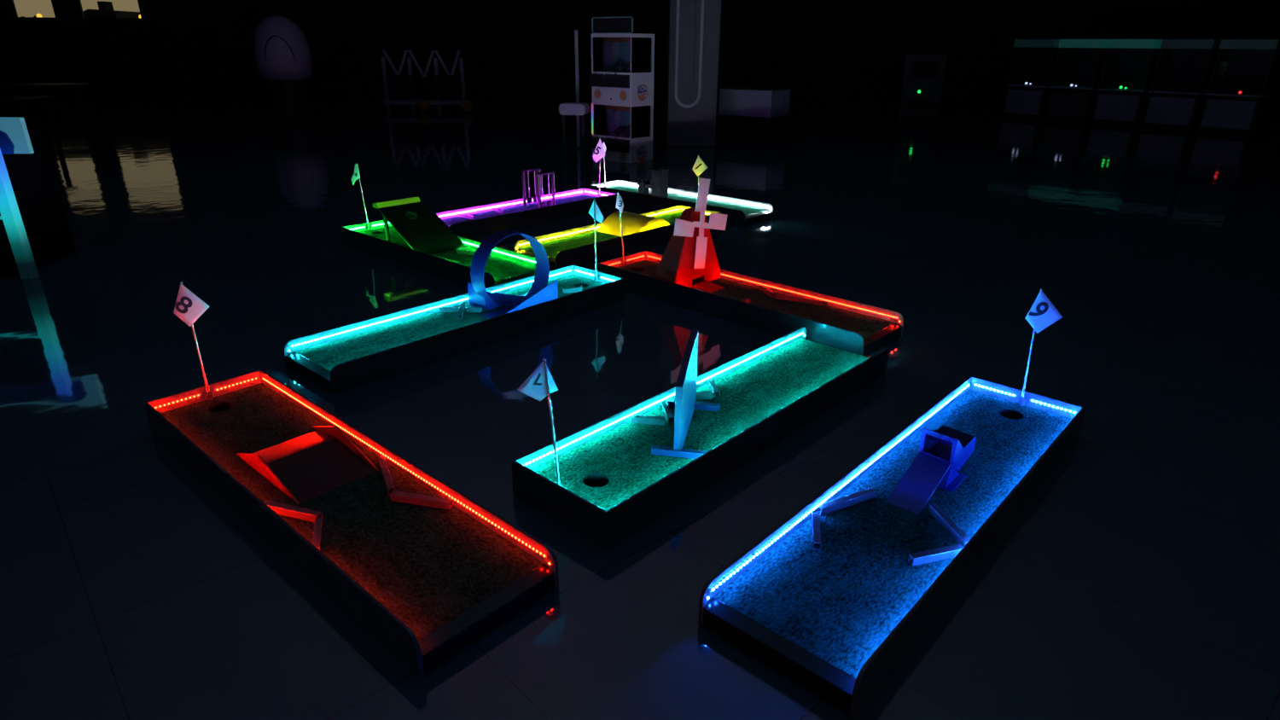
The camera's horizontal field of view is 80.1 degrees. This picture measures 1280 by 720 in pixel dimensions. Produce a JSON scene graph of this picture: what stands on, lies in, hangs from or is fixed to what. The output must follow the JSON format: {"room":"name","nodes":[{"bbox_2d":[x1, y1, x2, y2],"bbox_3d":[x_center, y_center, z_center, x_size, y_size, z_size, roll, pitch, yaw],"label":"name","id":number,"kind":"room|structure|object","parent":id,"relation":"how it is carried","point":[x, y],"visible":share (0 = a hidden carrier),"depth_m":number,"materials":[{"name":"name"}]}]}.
{"room":"games hall","nodes":[
{"label":"games hall","id":0,"kind":"room"},
{"bbox_2d":[0,0,1215,98],"bbox_3d":[-2.389,-11.707,25.576,43.000,5.200,0.200,1,23,0],"label":"wall","id":1,"kind":"structure","parent":0,"point":[816,48],"depth_m":25.80,"materials":[{"name":"black paint"}]},
{"bbox_2d":[9,0,56,19],"bbox_3d":[-20.358,-12.386,25.365,1.450,1.900,0.080,1,23,0],"label":"window","id":2,"kind":"structure","parent":1,"relation":"in","point":[12,2],"depth_m":25.67,"materials":[{"name":"clear glass"}]},
{"bbox_2d":[76,0,142,20],"bbox_3d":[-17.783,-12.361,25.365,2.100,1.900,0.080,1,23,0],"label":"window","id":3,"kind":"structure","parent":1,"relation":"in","point":[79,4],"depth_m":25.67,"materials":[{"name":"clear glass"}]},
{"bbox_2d":[0,87,1279,719],"bbox_3d":[-2.476,-2.520,10.332,43.000,0.100,35.000,1,23,0],"label":"floor","id":4,"kind":"structure","parent":0,"point":[1139,579],"depth_m":3.83,"materials":[{"name":"tile"}]},
{"bbox_2d":[0,116,75,279],"bbox_3d":[-4.814,-1.232,5.603,1.150,1.100,0.740,1,23,0],"label":"stand","id":5,"kind":"object","parent":4,"relation":"on","point":[35,232],"visible":1,"depth_m":5.59,"materials":[{"name":"paint"}]},
{"bbox_2d":[253,15,317,118],"bbox_3d":[-7.934,-6.540,17.006,1.160,2.120,1.192,-5,23,-14],"label":"machine","id":6,"kind":"object","parent":4,"relation":"on","point":[282,50],"visible":1,"depth_m":16.65,"materials":[{"name":"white plastic"}]},
{"bbox_2d":[143,369,558,678],"bbox_3d":[-1.208,0.455,2.864,2.103,0.142,0.507,19,29,38],"label":"lane","id":7,"kind":"object","parent":4,"relation":"on","point":[427,583],"visible":0.99,"depth_m":2.55,"materials":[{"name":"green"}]},
{"bbox_2d":[173,280,213,400],"bbox_3d":[-1.965,-0.082,3.394,0.025,0.562,0.151,18,28,35],"label":"flag","id":8,"kind":"object","parent":7,"relation":"on","point":[189,307],"visible":1,"depth_m":3.33,"materials":[{"name":"white fabric"}]},
{"bbox_2d":[207,401,233,412],"bbox_3d":[-1.886,0.239,3.434,0.104,0.058,0.104,19,29,38],"label":"cup","id":9,"kind":"object","parent":7,"relation":"on","point":[216,406],"depth_m":3.46,"materials":[{"name":"black plastic"}]},
{"bbox_2d":[263,500,324,551],"bbox_3d":[-1.145,0.548,2.587,0.396,0.029,0.123,19,29,38],"label":"barrier","id":10,"kind":"object","parent":7,"relation":"on","point":[314,516],"visible":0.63,"depth_m":2.61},
{"bbox_2d":[236,425,378,504],"bbox_3d":[-1.302,0.361,2.961,0.524,0.084,0.320,19,29,38],"label":"ramp","id":11,"kind":"object","parent":7,"relation":"on","point":[307,467],"visible":1,"depth_m":2.93,"materials":[{"name":"red paint"}]},
{"bbox_2d":[377,454,453,509],"bbox_3d":[-0.877,0.463,2.797,0.480,0.029,0.138,19,29,38],"label":"barrier","id":12,"kind":"object","parent":7,"relation":"on","point":[395,496],"visible":1,"depth_m":2.71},
{"bbox_2d":[380,50,465,110],"bbox_3d":[-5.384,-6.964,19.001,2.000,1.420,0.400,-1,23,-4],"label":"rack","id":13,"kind":"object","parent":4,"relation":"on","point":[398,85],"visible":0.97,"depth_m":18.90,"materials":[{"name":"grey metal"}]},
{"bbox_2d":[417,98,430,112],"bbox_3d":[-5.340,-6.283,18.796,0.320,0.320,0.320,1,23,0],"label":"ball","id":14,"kind":"object","parent":4,"relation":"on","point":[423,105],"visible":1,"depth_m":18.69,"materials":[{"name":"orange plastic"}]},
{"bbox_2d":[339,220,535,287],"bbox_3d":[-1.607,-0.861,6.029,2.103,0.142,0.507,20,29,38],"label":"lane","id":15,"kind":"object","parent":4,"relation":"on","point":[503,265],"visible":0.66,"depth_m":5.82,"materials":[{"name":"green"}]},
{"bbox_2d":[350,162,371,230],"bbox_3d":[-2.411,-1.401,6.554,0.114,0.573,0.025,1,23,0],"label":"flag","id":16,"kind":"object","parent":15,"relation":"on","point":[356,176],"visible":1,"depth_m":6.49,"materials":[{"name":"silver metal"}]},
{"bbox_2d":[371,231,383,233],"bbox_3d":[-2.268,-1.073,6.589,0.104,0.058,0.104,20,29,38],"label":"cup","id":17,"kind":"object","parent":15,"relation":"on","point":[372,232],"depth_m":6.62,"materials":[{"name":"black plastic"}]},
{"bbox_2d":[372,197,465,255],"bbox_3d":[-1.780,-1.084,6.130,0.655,0.339,0.441,20,29,38],"label":"board","id":18,"kind":"object","parent":15,"relation":"on","point":[427,233],"visible":0.98,"depth_m":6.12,"materials":[{"name":"black paint"}]},
{"bbox_2d":[436,256,459,263],"bbox_3d":[-1.517,-0.758,5.729,0.419,0.029,0.046,12,25,26],"label":"barrier","id":19,"kind":"object","parent":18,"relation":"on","point":[450,259],"visible":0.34,"depth_m":5.66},
{"bbox_2d":[453,244,476,255],"bbox_3d":[-1.381,-0.861,5.979,0.153,0.029,0.288,-10,25,-24],"label":"barrier","id":20,"kind":"object","parent":15,"relation":"on","point":[461,250],"visible":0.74,"depth_m":5.93,"materials":[{"name":"plastic"}]},
{"bbox_2d":[283,264,625,394],"bbox_3d":[-0.990,-0.257,4.586,0.507,0.142,2.103,19,29,38],"label":"lane","id":21,"kind":"object","parent":4,"relation":"on","point":[341,358],"visible":0.91,"depth_m":4.30,"materials":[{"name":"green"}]},
{"bbox_2d":[439,300,482,319],"bbox_3d":[-1.092,-0.308,4.653,0.217,0.029,0.188,19,29,38],"label":"barrier","id":22,"kind":"object","parent":21,"relation":"on","point":[460,309],"visible":1,"depth_m":4.65,"materials":[{"name":"plastic"}]},
{"bbox_2d":[467,229,558,318],"bbox_3d":[-0.823,-0.569,4.714,0.359,0.468,0.510,19,29,38],"label":"loop obstacle","id":23,"kind":"object","parent":21,"relation":"on","point":[539,292],"visible":0.91,"depth_m":4.71,"materials":[{"name":"blue paint"}]},
{"bbox_2d":[562,286,582,293],"bbox_3d":[-0.447,-0.465,5.046,0.129,0.029,0.026,-9,24,-21],"label":"barrier","id":24,"kind":"object","parent":21,"relation":"on","point":[574,289],"visible":0.94,"depth_m":5.04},
{"bbox_2d":[573,283,588,287],"bbox_3d":[-0.402,-0.481,5.204,0.104,0.058,0.104,19,29,38],"label":"cup","id":25,"kind":"object","parent":21,"relation":"on","point":[584,285],"depth_m":5.24,"materials":[{"name":"plastic"}]},
{"bbox_2d":[588,198,604,281],"bbox_3d":[-0.295,-0.814,5.188,0.105,0.570,0.032,1,23,0],"label":"flag","id":26,"kind":"object","parent":21,"relation":"on","point":[595,212],"visible":1,"depth_m":5.13,"materials":[{"name":"silver metal"}]},
{"bbox_2d":[460,98,473,112],"bbox_3d":[-4.271,-6.273,18.796,0.320,0.320,0.320,1,23,0],"label":"ball","id":27,"kind":"object","parent":4,"relation":"on","point":[467,106],"visible":1,"depth_m":18.69,"materials":[{"name":"orange plastic"}]},
{"bbox_2d":[436,187,616,238],"bbox_3d":[-1.136,-1.463,7.491,0.507,0.142,2.103,20,29,38],"label":"lane","id":28,"kind":"object","parent":4,"relation":"on","point":[574,202],"visible":0.84,"depth_m":7.38,"materials":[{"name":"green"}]},
{"bbox_2d":[459,213,473,219],"bbox_3d":[-1.633,-1.355,7.165,0.192,0.029,0.026,20,29,38],"label":"barrier","id":29,"kind":"object","parent":28,"relation":"on","point":[470,217],"visible":1,"depth_m":7.15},
{"bbox_2d":[493,207,503,214],"bbox_3d":[-1.382,-1.459,7.423,0.026,0.029,0.193,-13,26,-30],"label":"barrier","id":30,"kind":"object","parent":28,"relation":"on","point":[495,209],"visible":1,"depth_m":7.39,"materials":[{"name":"plastic"}]},
{"bbox_2d":[521,167,541,206],"bbox_3d":[-1.098,-1.757,7.717,0.232,0.360,0.068,-19,29,-39],"label":"hoop","id":31,"kind":"object","parent":28,"relation":"on","point":[528,200],"visible":0.88,"depth_m":7.69,"materials":[{"name":"black paint"}]},
{"bbox_2d":[535,170,555,208],"bbox_3d":[-0.933,-1.677,7.528,0.232,0.360,0.068,-19,29,-39],"label":"hoop","id":32,"kind":"object","parent":28,"relation":"on","point":[543,204],"visible":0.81,"depth_m":7.52,"materials":[{"name":"paint"}]},
{"bbox_2d":[592,137,605,197],"bbox_3d":[-0.438,-2.036,8.063,0.160,0.624,0.028,-12,26,-29],"label":"flag","id":33,"kind":"object","parent":28,"relation":"on","point":[599,153],"visible":0.92,"depth_m":8.00,"materials":[{"name":"silver metal"}]},
{"bbox_2d":[558,102,589,157],"bbox_3d":[-0.987,-3.486,11.549,0.400,0.780,0.300,4,23,9],"label":"stool","id":34,"kind":"object","parent":4,"relation":"on","point":[566,109],"visible":1,"depth_m":11.45,"materials":[{"name":"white plastic"}]},
{"bbox_2d":[570,29,581,149],"bbox_3d":[-1.009,-4.341,12.277,0.260,1.800,0.260,1,23,0],"label":"slim post","id":35,"kind":"object","parent":4,"relation":"on","point":[576,34],"visible":0.81,"depth_m":12.22,"materials":[{"name":"grey metal"}]},
{"bbox_2d":[512,204,721,269],"bbox_3d":[-0.121,-1.102,6.644,0.507,0.142,2.103,19,29,38],"label":"lane","id":36,"kind":"object","parent":4,"relation":"on","point":[576,246],"visible":0.52,"depth_m":6.31,"materials":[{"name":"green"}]},
{"bbox_2d":[598,210,669,236],"bbox_3d":[-0.035,-1.208,6.702,0.444,0.140,0.500,19,29,38],"label":"hump","id":37,"kind":"object","parent":36,"relation":"on","point":[631,223],"visible":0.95,"depth_m":6.59,"materials":[{"name":"yellow paint"}]},
{"bbox_2d":[692,154,707,186],"bbox_3d":[0.565,-1.658,7.242,0.149,0.572,0.025,1,23,0],"label":"flag","id":38,"kind":"object","parent":36,"relation":"on","point":[699,167],"visible":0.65,"depth_m":7.17,"materials":[{"name":"silver metal"}]},
{"bbox_2d":[588,16,654,163],"bbox_3d":[-0.279,-3.911,11.052,0.803,1.947,0.555,19,29,37],"label":"machine","id":39,"kind":"object","parent":4,"relation":"on","point":[621,78],"visible":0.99,"depth_m":10.89,"materials":[{"name":"grey"}]},
{"bbox_2d":[588,73,603,87],"bbox_3d":[-0.630,-4.034,10.973,0.240,0.178,0.054,19,29,37],"label":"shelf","id":40,"kind":"object","parent":39,"relation":"attached to","point":[596,79],"depth_m":10.95,"materials":[{"name":"black"}]},
{"bbox_2d":[594,90,599,98],"bbox_3d":[-0.618,-3.865,11.061,0.108,0.108,0.004,19,29,37],"label":"speaker grille","id":41,"kind":"object","parent":39,"relation":"attached to","point":[596,92],"depth_m":11.06,"materials":[{"name":"orange plastic"}]},
{"bbox_2d":[602,74,629,88],"bbox_3d":[-0.338,-3.935,10.739,0.475,0.178,0.054,19,29,37],"label":"shelf","id":42,"kind":"object","parent":39,"relation":"attached to","point":[609,81],"depth_m":10.72,"materials":[{"name":"black"}]},
{"bbox_2d":[604,137,629,152],"bbox_3d":[-0.345,-3.124,11.075,0.475,0.183,0.054,19,29,37],"label":"shelf","id":43,"kind":"object","parent":39,"relation":"attached to","point":[613,144],"depth_m":11.04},
{"bbox_2d":[620,153,625,160],"bbox_3d":[-0.248,-2.956,11.083,0.108,0.108,0.004,19,29,37],"label":"speaker grille","id":44,"kind":"object","parent":39,"relation":"attached to","point":[622,155],"depth_m":11.08,"materials":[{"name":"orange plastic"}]},
{"bbox_2d":[620,91,625,99],"bbox_3d":[-0.240,-3.737,10.759,0.108,0.108,0.004,19,29,37],"label":"speaker grille","id":45,"kind":"object","parent":39,"relation":"attached to","point":[622,93],"depth_m":10.76,"materials":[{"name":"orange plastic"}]},
{"bbox_2d":[639,156,644,161],"bbox_3d":[0.023,-2.956,11.174,0.002,0.065,0.120,19,29,37],"label":"print","id":46,"kind":"object","parent":39,"relation":"attached to","point":[642,158],"depth_m":11.18},
{"bbox_2d":[637,148,645,155],"bbox_3d":[0.024,-3.053,11.134,0.002,0.095,0.190,19,29,37],"label":"print","id":47,"kind":"object","parent":39,"relation":"on","point":[638,153],"depth_m":11.11},
{"bbox_2d":[637,86,645,93],"bbox_3d":[0.032,-3.838,10.808,0.002,0.095,0.190,19,29,37],"label":"print","id":48,"kind":"object","parent":39,"relation":"on","point":[639,89],"depth_m":10.78},
{"bbox_2d":[639,94,645,99],"bbox_3d":[0.031,-3.741,10.848,0.002,0.065,0.120,19,29,37],"label":"print","id":49,"kind":"object","parent":39,"relation":"attached to","point":[641,97],"depth_m":10.85},
{"bbox_2d":[587,180,773,226],"bbox_3d":[0.377,-1.690,8.074,2.103,0.142,0.507,19,29,37],"label":"lane","id":50,"kind":"object","parent":4,"relation":"on","point":[740,212],"visible":0.83,"depth_m":7.91,"materials":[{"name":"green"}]},
{"bbox_2d":[602,140,606,187],"bbox_3d":[-0.421,-2.203,8.598,0.095,0.522,0.025,1,23,0],"label":"flag","id":51,"kind":"object","parent":50,"relation":"on","point":[603,143],"visible":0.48,"depth_m":8.58,"materials":[{"name":"silver metal"}]},
{"bbox_2d":[637,165,669,197],"bbox_3d":[0.145,-1.926,8.203,0.304,0.321,0.356,-5,23,-12],"label":"gate","id":52,"kind":"object","parent":50,"relation":"on","point":[659,187],"visible":0.94,"depth_m":8.12,"materials":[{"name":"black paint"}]},
{"bbox_2d":[511,326,888,547],"bbox_3d":[0.412,0.223,3.459,0.507,0.142,2.103,20,29,39],"label":"lane","id":53,"kind":"object","parent":4,"relation":"on","point":[612,484],"visible":0.98,"depth_m":3.17,"materials":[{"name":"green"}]},
{"bbox_2d":[517,358,560,485],"bbox_3d":[-0.330,0.261,2.622,0.048,0.549,0.173,21,30,40],"label":"flag","id":54,"kind":"object","parent":53,"relation":"on","point":[540,384],"visible":0.79,"depth_m":2.57,"materials":[{"name":"silver metal"}]},
{"bbox_2d":[582,472,610,487],"bbox_3d":[-0.165,0.481,2.888,0.104,0.058,0.104,20,29,39],"label":"cup","id":55,"kind":"object","parent":53,"relation":"on","point":[596,480],"depth_m":2.92,"materials":[{"name":"black plastic"}]},
{"bbox_2d":[631,401,674,425],"bbox_3d":[0.083,0.245,3.345,0.148,0.029,0.230,20,29,39],"label":"barrier","id":56,"kind":"object","parent":53,"relation":"on","point":[667,413],"visible":1,"depth_m":3.30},
{"bbox_2d":[651,329,719,459],"bbox_3d":[0.198,0.127,3.186,0.243,0.371,0.479,5,23,10],"label":"panel","id":57,"kind":"object","parent":53,"relation":"on","point":[684,403],"visible":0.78,"depth_m":3.06,"materials":[{"name":"blue paint"}]},
{"bbox_2d":[695,378,720,400],"bbox_3d":[0.298,0.153,3.573,0.136,0.029,0.267,20,29,39],"label":"barrier","id":58,"kind":"object","parent":53,"relation":"on","point":[715,392],"visible":0.75,"depth_m":3.55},
{"bbox_2d":[597,250,904,354],"bbox_3d":[0.634,-0.422,5.021,2.103,0.142,0.507,20,30,39],"label":"lane","id":59,"kind":"object","parent":4,"relation":"on","point":[863,328],"visible":0.85,"depth_m":4.77,"materials":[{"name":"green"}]},
{"bbox_2d":[615,192,626,266],"bbox_3d":[-0.140,-0.953,5.563,0.078,0.543,0.026,0,23,-2],"label":"flag","id":60,"kind":"object","parent":59,"relation":"on","point":[619,205],"visible":1,"depth_m":5.50,"materials":[{"name":"silver metal"}]},
{"bbox_2d":[630,267,644,271],"bbox_3d":[-0.019,-0.640,5.596,0.104,0.058,0.104,20,30,39],"label":"cup","id":61,"kind":"object","parent":59,"relation":"on","point":[636,269],"depth_m":5.63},
{"bbox_2d":[652,177,727,292],"bbox_3d":[0.390,-0.852,5.082,0.359,0.731,0.562,20,30,39],"label":"windmill","id":62,"kind":"object","parent":59,"relation":"on","point":[689,254],"visible":0.98,"depth_m":5.09,"materials":[{"name":"red paint"}]},
{"bbox_2d":[739,297,750,302],"bbox_3d":[0.634,-0.362,4.822,0.162,0.029,0.026,-18,29,-38],"label":"barrier","id":63,"kind":"object","parent":59,"relation":"on","point":[747,299],"visible":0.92,"depth_m":4.84,"materials":[{"name":"plastic"}]},
{"bbox_2d":[758,285,828,306],"bbox_3d":[0.967,-0.413,4.954,0.530,0.029,0.126,20,30,39],"label":"barrier","id":64,"kind":"object","parent":59,"relation":"on","point":[762,288],"visible":1,"depth_m":4.90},
{"bbox_2d":[718,85,791,141],"bbox_3d":[2.107,-4.565,14.064,1.088,0.900,0.840,15,27,31],"label":"table","id":65,"kind":"object","parent":4,"relation":"on","point":[768,102],"depth_m":13.71,"materials":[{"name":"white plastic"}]},
{"bbox_2d":[718,85,791,91],"bbox_3d":[2.107,-4.968,13.899,1.080,0.029,0.840,15,27,31],"label":"countertop","id":66,"kind":"structure","parent":65,"relation":"on","point":[736,87],"depth_m":13.74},
{"bbox_2d":[698,375,1086,717],"bbox_3d":[1.068,0.498,2.811,0.507,0.142,2.103,20,29,38],"label":"lane","id":67,"kind":"object","parent":4,"relation":"on","point":[835,619],"visible":0.99,"depth_m":2.45,"materials":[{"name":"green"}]},
{"bbox_2d":[810,487,877,550],"bbox_3d":[0.683,0.534,2.661,0.124,0.029,0.441,20,29,38],"label":"barrier","id":68,"kind":"object","parent":67,"relation":"on","point":[836,504],"visible":1,"depth_m":2.69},
{"bbox_2d":[885,425,976,514],"bbox_3d":[1.108,0.373,2.839,0.158,0.199,0.486,20,29,38],"label":"ramp","id":69,"kind":"object","parent":67,"relation":"on","point":[944,449],"visible":1,"depth_m":2.83,"materials":[{"name":"blue paint"}]},
{"bbox_2d":[907,503,970,565],"bbox_3d":[1.012,0.594,2.525,0.166,0.029,0.364,13,26,28],"label":"barrier","id":70,"kind":"object","parent":67,"relation":"on","point":[931,555],"visible":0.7,"depth_m":2.46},
{"bbox_2d":[999,409,1023,419],"bbox_3d":[1.671,0.272,3.436,0.104,0.058,0.104,20,29,38],"label":"cup","id":71,"kind":"object","parent":67,"relation":"on","point":[1003,414],"depth_m":3.46,"materials":[{"name":"black plastic"}]},
{"bbox_2d":[1018,288,1062,406],"bbox_3d":[1.773,-0.049,3.404,0.146,0.559,0.031,6,23,13],"label":"flag","id":72,"kind":"object","parent":67,"relation":"on","point":[1042,314],"visible":1,"depth_m":3.34,"materials":[{"name":"silver metal"}]},
{"bbox_2d":[895,53,948,122],"bbox_3d":[6.504,-6.298,17.629,0.900,1.450,0.660,5,23,11],"label":"machine","id":73,"kind":"object","parent":4,"relation":"on","point":[922,76],"visible":1,"depth_m":17.39,"materials":[{"name":"black paint"}]},
{"bbox_2d":[910,101,930,106],"bbox_3d":[6.438,-5.886,17.482,0.400,0.100,0.059,5,23,11],"label":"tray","id":74,"kind":"object","parent":73,"relation":"on","point":[912,103],"depth_m":17.46,"materials":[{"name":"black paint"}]},
{"bbox_2d":[1001,39,1059,120],"bbox_3d":[9.581,-6.830,18.524,0.760,1.800,0.960,-17,28,-36],"label":"machine","id":75,"kind":"object","parent":4,"relation":"on","point":[1033,61],"visible":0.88,"depth_m":18.53,"materials":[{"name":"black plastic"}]},
{"bbox_2d":[1044,39,1108,123],"bbox_3d":[10.243,-6.509,17.767,0.760,1.800,0.960,-17,28,-36],"label":"machine","id":76,"kind":"object","parent":4,"relation":"on","point":[1079,63],"visible":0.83,"depth_m":17.76,"materials":[{"name":"paint"}]},
{"bbox_2d":[1090,39,1162,127],"bbox_3d":[10.905,-6.189,17.009,0.760,1.800,0.960,-17,28,-36],"label":"machine","id":77,"kind":"object","parent":4,"relation":"on","point":[1130,65],"visible":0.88,"depth_m":17.00,"materials":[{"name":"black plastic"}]},
{"bbox_2d":[1140,39,1221,131],"bbox_3d":[11.567,-5.869,16.252,0.760,1.800,0.960,-17,28,-36],"label":"machine","id":78,"kind":"object","parent":4,"relation":"on","point":[1184,67],"visible":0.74,"depth_m":16.24,"materials":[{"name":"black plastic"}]},
{"bbox_2d":[1196,39,1279,136],"bbox_3d":[12.229,-5.548,15.495,0.760,1.800,0.960,-17,28,-36],"label":"machine","id":79,"kind":"object","parent":4,"relation":"on","point":[1246,72],"visible":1,"depth_m":15.47,"materials":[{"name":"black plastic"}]},
{"bbox_2d":[665,0,721,147],"bbox_3d":[0.889,-6.161,12.273,0.820,5.200,0.800,1,23,0],"label":"pillar","id":80,"kind":"structure","parent":0,"point":[694,126],"depth_m":12.61,"materials":[{"name":"paint"}]},
{"bbox_2d":[674,0,704,108],"bbox_3d":[0.796,-5.328,12.141,0.446,2.496,0.057,1,23,0],"label":"oval frame","id":81,"kind":"object","parent":80,"relation":"attached to","point":[689,14],"visible":1,"depth_m":12.28,"materials":[{"name":"paint"}]},
{"bbox_2d":[1204,0,1279,108],"bbox_3d":[19.146,-4.762,9.317,0.200,5.200,35.000,1,23,0],"label":"wall","id":82,"kind":"structure","parent":0,"point":[1230,19],"depth_m":23.92,"materials":[{"name":"black paint"}]},
{"label":"outside","id":83,"kind":"structure","parent":0,"visible":0},
{"bbox_3d":[-9.835,-17.370,45.990,100.000,0.100,41.800,1,23,0],"label":"ground","id":84,"kind":"structure","parent":83,"visible":0},
{"bbox_2d":[83,1,140,17],"bbox_3d":[-19.736,-12.111,29.157,2.500,2.900,2.200,1,23,0],"label":"rooftop","id":85,"kind":"object","parent":84,"relation":"on","point":[106,8],"visible":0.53,"depth_m":27.86,"materials":[{"name":"black"}]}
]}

